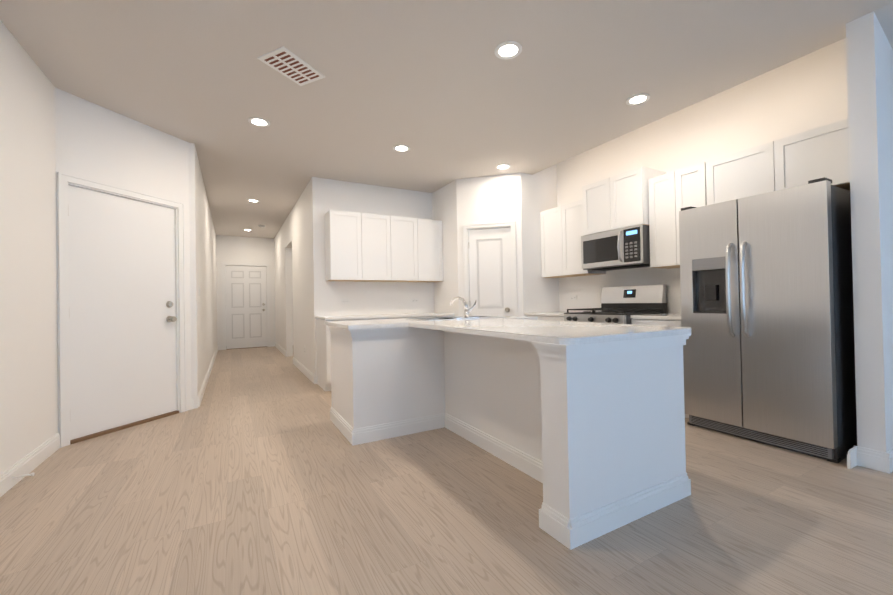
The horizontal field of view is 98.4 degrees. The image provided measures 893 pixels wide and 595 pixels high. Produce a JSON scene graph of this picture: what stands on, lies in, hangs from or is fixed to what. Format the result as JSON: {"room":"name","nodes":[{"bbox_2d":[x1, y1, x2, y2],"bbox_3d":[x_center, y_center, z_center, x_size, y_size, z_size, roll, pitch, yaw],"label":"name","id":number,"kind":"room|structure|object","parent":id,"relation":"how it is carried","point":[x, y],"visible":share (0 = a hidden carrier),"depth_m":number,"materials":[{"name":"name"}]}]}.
{"room":"kitchen","nodes":[
{"label":"kitchen","id":0,"kind":"room"},
{"bbox_2d":[0,20,57,473],"bbox_3d":[-1.156,-0.303,-0.449,0.120,2.740,7.650,-1,-1,-29],"label":"wall","id":1,"kind":"structure","parent":0,"point":[28,357],"depth_m":2.50,"materials":[{"name":"white paint"}]},
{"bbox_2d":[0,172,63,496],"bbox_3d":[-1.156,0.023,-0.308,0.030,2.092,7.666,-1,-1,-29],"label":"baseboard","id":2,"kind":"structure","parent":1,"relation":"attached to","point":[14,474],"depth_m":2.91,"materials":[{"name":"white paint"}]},
{"bbox_2d":[55,88,190,431],"bbox_3d":[-2.840,-0.236,3.491,0.120,2.740,1.157,-1,-1,18],"label":"wall","id":3,"kind":"structure","parent":0,"point":[95,142],"depth_m":3.37,"materials":[{"name":"white paint"}]},
{"bbox_2d":[68,185,178,443],"bbox_3d":[-2.808,0.122,3.405,0.129,2.021,0.873,-1,-1,18],"label":"door","id":4,"kind":"structure","parent":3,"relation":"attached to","point":[122,330],"depth_m":3.34,"materials":[{"name":"white paint"}]},
{"bbox_2d":[60,172,199,446],"bbox_3d":[-2.769,0.086,3.467,0.810,2.092,0.803,-1,-1,-29],"label":"door frame","id":5,"kind":"structure","parent":3,"relation":"attached to","point":[184,404],"depth_m":3.51,"materials":[{"name":"white paint"}]},
{"bbox_2d":[188,142,216,408],"bbox_3d":[-4.102,-0.185,6.596,0.120,2.740,6.050,-1,-1,-29],"label":"wall","id":6,"kind":"structure","parent":0,"point":[203,305],"depth_m":4.53,"materials":[{"name":"white paint"}]},
{"bbox_2d":[200,345,219,404],"bbox_3d":[-3.980,1.125,6.535,0.025,0.115,5.989,-1,-1,-29],"label":"baseboard","id":7,"kind":"structure","parent":6,"relation":"attached to","point":[202,390],"depth_m":5.39,"materials":[{"name":"white paint"}]},
{"bbox_2d":[216,235,292,344],"bbox_3d":[-3.804,-0.158,10.151,3.850,2.740,0.120,-1,-1,-29],"label":"wall","id":8,"kind":"structure","parent":0,"point":[234,249],"depth_m":9.46,"materials":[{"name":"white paint"}]},
{"bbox_2d":[226,266,266,349],"bbox_3d":[-4.895,0.215,9.462,0.891,2.021,0.165,-1,-1,-29],"label":"front door","id":9,"kind":"structure","parent":8,"relation":"in","point":[246,314],"depth_m":9.48,"materials":[{"name":"white paint"}]},
{"bbox_2d":[220,262,275,349],"bbox_3d":[-4.920,0.180,9.512,1.230,2.092,0.144,-1,-1,-29],"label":"door frame","id":10,"kind":"structure","parent":8,"relation":"attached to","point":[269,344],"depth_m":9.38,"materials":[{"name":"white paint"}]},
{"bbox_2d":[274,177,323,374],"bbox_3d":[-3.024,-0.196,7.519,0.120,2.740,5.480,-1,-1,-29],"label":"wall","id":11,"kind":"structure","parent":0,"point":[300,265],"depth_m":6.00,"materials":[{"name":"white paint"}]},
{"bbox_2d":[276,344,286,355],"bbox_3d":[-3.778,1.142,8.768,0.015,0.115,2.280,-1,-1,-29],"label":"baseboard","id":12,"kind":"structure","parent":11,"relation":"attached to","point":[283,351],"depth_m":8.45,"materials":[{"name":"white paint"}]},
{"bbox_2d":[293,357,316,383],"bbox_3d":[-2.222,1.089,5.975,0.025,0.115,2.075,-1,-1,-29],"label":"baseboard","id":13,"kind":"structure","parent":11,"relation":"attached to","point":[301,367],"depth_m":5.67,"materials":[{"name":"white paint"}]},
{"bbox_2d":[322,178,433,315],"bbox_3d":[-0.339,-0.258,5.944,3.050,2.740,0.120,-1,-1,-29],"label":"wall","id":14,"kind":"structure","parent":0,"point":[368,298],"depth_m":5.48,"materials":[{"name":"white paint"}]},
{"bbox_2d":[325,210,364,281],"bbox_3d":[-1.368,-0.683,5.126,0.407,0.890,0.320,-1,-1,-29],"label":"upper cabinet","id":15,"kind":"object","parent":14,"relation":"attached to","point":[363,247],"depth_m":5.00,"materials":[{"name":"white paint"}]},
{"bbox_2d":[361,213,392,281],"bbox_3d":[-1.012,-0.687,5.324,0.407,0.890,0.320,-1,-1,-29],"label":"upper cabinet","id":16,"kind":"object","parent":14,"relation":"attached to","point":[377,229],"depth_m":5.20,"materials":[{"name":"white paint"}]},
{"bbox_2d":[393,216,420,281],"bbox_3d":[-0.656,-0.692,5.521,0.407,0.890,0.320,-1,-1,-29],"label":"upper cabinet","id":17,"kind":"object","parent":14,"relation":"attached to","point":[406,244],"depth_m":5.40,"materials":[{"name":"white paint"}]},
{"bbox_2d":[417,218,442,281],"bbox_3d":[-0.301,-0.696,5.718,0.407,0.890,0.320,-1,-1,-29],"label":"upper cabinet","id":18,"kind":"object","parent":14,"relation":"attached to","point":[429,231],"depth_m":5.59,"materials":[{"name":"white paint"}]},
{"bbox_2d":[0,346,892,594],"bbox_3d":[0.775,1.109,4.535,9.000,0.060,14.900,-1,-1,-29],"label":"floor","id":19,"kind":"structure","parent":0,"point":[256,472],"depth_m":1.87,"materials":[{"name":"brown wood"}]},
{"bbox_2d":[315,315,362,391],"bbox_3d":[-1.371,0.676,4.918,0.450,0.890,0.637,-1,-1,-29],"label":"base cabinet","id":20,"kind":"object","parent":19,"relation":"on","point":[323,342],"depth_m":4.69,"materials":[{"name":"white paint"}]},
{"bbox_2d":[363,314,398,319],"bbox_3d":[-0.982,0.671,5.133,0.439,0.890,0.637,-1,-1,-29],"label":"base cabinet","id":21,"kind":"object","parent":19,"relation":"on","point":[375,316],"depth_m":4.92,"materials":[{"name":"white paint"}]},
{"bbox_2d":[399,313,426,318],"bbox_3d":[-0.598,0.666,5.346,0.439,0.890,0.637,-1,-1,-29],"label":"base cabinet","id":22,"kind":"object","parent":19,"relation":"on","point":[405,315],"depth_m":5.13,"materials":[{"name":"white paint"}]},
{"bbox_2d":[427,313,454,317],"bbox_3d":[-0.214,0.661,5.559,0.440,0.890,0.637,-1,-1,-29],"label":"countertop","id":23,"kind":"structure","parent":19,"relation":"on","point":[428,314],"depth_m":5.32,"materials":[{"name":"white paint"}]},
{"bbox_2d":[325,322,690,549],"bbox_3d":[0.299,0.642,2.871,1.790,0.860,2.423,-1,-1,-29],"label":"kitchen island","id":24,"kind":"object","parent":19,"relation":"on","point":[583,423],"depth_m":2.02,"materials":[{"name":"white paint"}]},
{"bbox_2d":[325,316,536,327],"bbox_3d":[-0.115,0.210,3.618,1.825,0.033,0.810,-1,-1,-29],"label":"island countertop","id":25,"kind":"structure","parent":24,"relation":"on","point":[354,323],"depth_m":3.28,"materials":[{"name":"white stone"}]},
{"bbox_2d":[405,316,480,319],"bbox_3d":[0.099,0.287,3.775,0.864,0.194,0.464,-1,-1,-29],"label":"sink","id":26,"kind":"object","parent":25,"relation":"in","point":[462,317],"depth_m":3.69,"materials":[{"name":"silver metal"}]},
{"bbox_2d":[450,296,476,319],"bbox_3d":[0.148,0.084,3.683,0.251,0.208,0.233,-1,-1,-29],"label":"faucet","id":27,"kind":"object","parent":25,"relation":"on","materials":[{"name":"silver metal"}]},
{"bbox_2d":[421,320,691,347],"bbox_3d":[0.525,0.190,2.555,0.955,0.030,1.670,-1,-1,-29],"label":"island countertop","id":28,"kind":"structure","parent":24,"relation":"on","point":[576,333],"depth_m":2.05,"materials":[{"name":"white stone"}]},
{"bbox_2d":[524,311,569,320],"bbox_3d":[1.505,0.624,4.873,0.637,0.890,0.786,-1,-1,-29],"label":"base cabinet","id":29,"kind":"object","parent":19,"relation":"on","point":[555,316],"visible":0.19,"depth_m":4.74,"materials":[{"name":"white paint"}]},
{"bbox_2d":[564,285,666,323],"bbox_3d":[1.798,0.462,4.153,0.737,1.190,0.756,-1,-1,-29],"label":"gas range","id":30,"kind":"object","parent":19,"relation":"on","point":[620,305],"visible":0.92,"depth_m":4.13,"materials":[{"name":"metal"}]},
{"bbox_2d":[630,313,688,417],"bbox_3d":[2.196,0.600,3.629,0.637,0.890,0.537,-1,-1,-29],"label":"base cabinet","id":31,"kind":"object","parent":19,"relation":"on","point":[669,319],"visible":0.12,"depth_m":3.51,"materials":[{"name":"white paint"}]},
{"bbox_2d":[679,177,856,462],"bbox_3d":[2.445,0.141,2.938,0.806,1.787,0.906,-1,-1,-29],"label":"refrigerator","id":32,"kind":"object","parent":19,"relation":"on","point":[767,307],"visible":0.96,"depth_m":2.63,"materials":[{"name":"metal"}]},
{"bbox_2d":[0,0,892,237],"bbox_3d":[0.722,-1.885,4.562,9.000,0.450,14.900,-1,-1,-29],"label":"ceiling","id":33,"kind":"structure","parent":0,"point":[442,91],"depth_m":2.83,"materials":[{"name":"white paint"}]},
{"bbox_2d":[247,199,259,201],"bbox_3d":[-3.104,-1.574,6.209,0.184,0.006,0.184,-1,-1,-29],"label":"recessed light","id":34,"kind":"object","parent":33,"relation":"in","point":[252,200],"visible":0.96,"depth_m":6.19,"materials":[{"name":"white paint"}]},
{"bbox_2d":[248,117,269,126],"bbox_3d":[-1.720,-1.623,3.547,0.184,0.006,0.184,-1,-1,-29],"label":"recessed light","id":35,"kind":"object","parent":33,"relation":"in","point":[259,121],"visible":1,"depth_m":3.54,"materials":[{"name":"white paint"}]},
{"bbox_2d":[257,46,324,85],"bbox_3d":[-1.090,-1.640,2.741,0.250,0.009,0.380,-1,-1,26],"label":"ceiling vent","id":36,"kind":"object","parent":33,"relation":"in","point":[287,63],"visible":1,"depth_m":2.72,"materials":[{"name":"white metal"}]},
{"bbox_2d":[393,145,409,151],"bbox_3d":[-0.486,-1.639,4.208,0.184,0.006,0.184,-1,-1,-29],"label":"recessed light","id":37,"kind":"object","parent":33,"relation":"in","point":[401,148],"visible":1,"depth_m":4.21,"materials":[{"name":"white paint"}]},
{"bbox_2d":[496,164,509,168],"bbox_3d":[0.718,-1.655,4.842,0.184,0.006,0.184,-1,-1,-29],"label":"recessed light","id":38,"kind":"object","parent":33,"relation":"in","point":[503,166],"visible":1,"depth_m":4.83,"materials":[{"name":"white paint"}]},
{"bbox_2d":[495,41,521,59],"bbox_3d":[0.420,-1.670,2.595,0.184,0.006,0.184,-1,-1,-29],"label":"recessed light","id":39,"kind":"object","parent":33,"relation":"in","point":[506,50],"visible":1,"depth_m":2.59,"materials":[{"name":"white paint"}]},
{"bbox_2d":[626,93,649,104],"bbox_3d":[1.627,-1.685,3.265,0.184,0.006,0.184,-1,-1,-29],"label":"recessed light","id":40,"kind":"object","parent":33,"relation":"in","point":[637,99],"visible":1,"depth_m":3.26,"materials":[{"name":"white paint"}]},
{"bbox_2d":[432,164,559,315],"bbox_3d":[0.691,-0.419,5.672,1.270,3.020,1.360,-1,-1,-29],"label":"wall","id":41,"kind":"structure","parent":0,"point":[523,200],"depth_m":5.24,"materials":[{"name":"white paint"}]},
{"bbox_2d":[468,227,511,315],"bbox_3d":[0.608,0.066,5.208,0.443,2.019,0.453,-1,-1,-29],"label":"pantry door","id":42,"kind":"structure","parent":41,"relation":"in","point":[490,282],"depth_m":5.20,"materials":[{"name":"white paint"}]},
{"bbox_2d":[463,221,516,315],"bbox_3d":[0.590,0.037,5.178,0.634,2.102,0.630,-1,-1,-29],"label":"door frame","id":43,"kind":"structure","parent":41,"relation":"attached to","point":[512,224],"depth_m":5.16,"materials":[{"name":"white paint"}]},
{"bbox_2d":[557,38,847,312],"bbox_3d":[2.349,-0.463,4.114,0.120,3.020,3.175,-1,-1,-29],"label":"wall","id":44,"kind":"structure","parent":0,"point":[807,92],"depth_m":3.69,"materials":[{"name":"white paint"}]},
{"bbox_2d":[540,206,575,277],"bbox_3d":[1.523,-0.734,5.136,0.321,0.890,0.388,-1,-1,-29],"label":"upper cabinet","id":45,"kind":"object","parent":44,"relation":"attached to","point":[550,219],"depth_m":5.08,"materials":[{"name":"white paint"}]},
{"bbox_2d":[570,295,576,299],"bbox_3d":[1.705,-0.007,5.152,0.007,0.070,0.115,-1,-1,-29],"label":"outlet","id":46,"kind":"object","parent":44,"relation":"attached to","point":[573,297],"visible":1,"depth_m":5.15,"materials":[{"name":"white plastic"}]},
{"bbox_2d":[560,200,605,275],"bbox_3d":[1.711,-0.741,4.796,0.321,0.890,0.389,-1,-1,-29],"label":"upper cabinet","id":47,"kind":"object","parent":44,"relation":"attached to","point":[570,241],"depth_m":4.77,"materials":[{"name":"white paint"}]},
{"bbox_2d":[580,178,607,238],"bbox_3d":[1.863,-1.024,4.433,0.401,0.575,0.377,-1,-1,-29],"label":"upper cabinet","id":48,"kind":"object","parent":44,"relation":"attached to","point":[594,202],"depth_m":4.36,"materials":[{"name":"white paint"}]},
{"bbox_2d":[608,167,659,230],"bbox_3d":[2.046,-1.031,4.104,0.401,0.575,0.376,-1,-1,-29],"label":"upper cabinet","id":49,"kind":"object","parent":44,"relation":"attached to","point":[627,191],"depth_m":3.98,"materials":[{"name":"white paint"}]},
{"bbox_2d":[581,225,649,270],"bbox_3d":[1.923,-0.534,4.242,0.492,0.390,0.752,-1,-1,-29],"label":"microwave","id":50,"kind":"object","parent":49,"relation":"attached to","point":[623,248],"visible":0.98,"depth_m":4.08,"materials":[{"name":"metal"}]},
{"bbox_2d":[648,171,679,268],"bbox_3d":[2.246,-0.759,3.832,0.321,0.890,0.267,-1,-1,-29],"label":"upper cabinet","id":51,"kind":"object","parent":44,"relation":"attached to","point":[656,201],"depth_m":3.77,"materials":[{"name":"white paint"}]},
{"bbox_2d":[672,162,707,266],"bbox_3d":[2.375,-0.764,3.599,0.321,0.890,0.265,-1,-1,-29],"label":"upper cabinet","id":52,"kind":"object","parent":44,"relation":"attached to","point":[689,185],"depth_m":3.56,"materials":[{"name":"white paint"}]},
{"bbox_2d":[704,142,771,204],"bbox_3d":[2.557,-0.997,3.265,0.321,0.435,0.489,-1,-1,-29],"label":"upper cabinet","id":53,"kind":"object","parent":44,"relation":"attached to","point":[748,172],"depth_m":3.18,"materials":[{"name":"white paint"}]},
{"bbox_2d":[772,119,849,191],"bbox_3d":[2.794,-1.006,2.838,0.321,0.435,0.488,-1,-1,-29],"label":"upper cabinet","id":54,"kind":"object","parent":44,"relation":"attached to","point":[820,152],"depth_m":2.78,"materials":[{"name":"white paint"}]},
{"bbox_2d":[846,11,892,451],"bbox_3d":[2.929,-0.488,2.552,0.880,3.020,0.120,-1,-1,-29],"label":"wall","id":55,"kind":"structure","parent":0,"point":[869,50],"depth_m":2.34,"materials":[{"name":"white paint"}]},
{"bbox_2d":[880,449,892,473],"bbox_3d":[2.920,0.965,2.442,0.755,0.115,0.015,-1,-1,-29],"label":"baseboard","id":56,"kind":"structure","parent":55,"relation":"attached to","point":[886,458],"depth_m":2.27,"materials":[{"name":"white paint"}]},
{"bbox_2d":[874,2,892,48],"bbox_3d":[4.045,-1.802,0.511,0.880,0.710,4.595,-1,-1,-29],"label":"ceiling","id":57,"kind":"structure","parent":0,"point":[884,15],"depth_m":2.32,"materials":[{"name":"white paint"}]}
]}

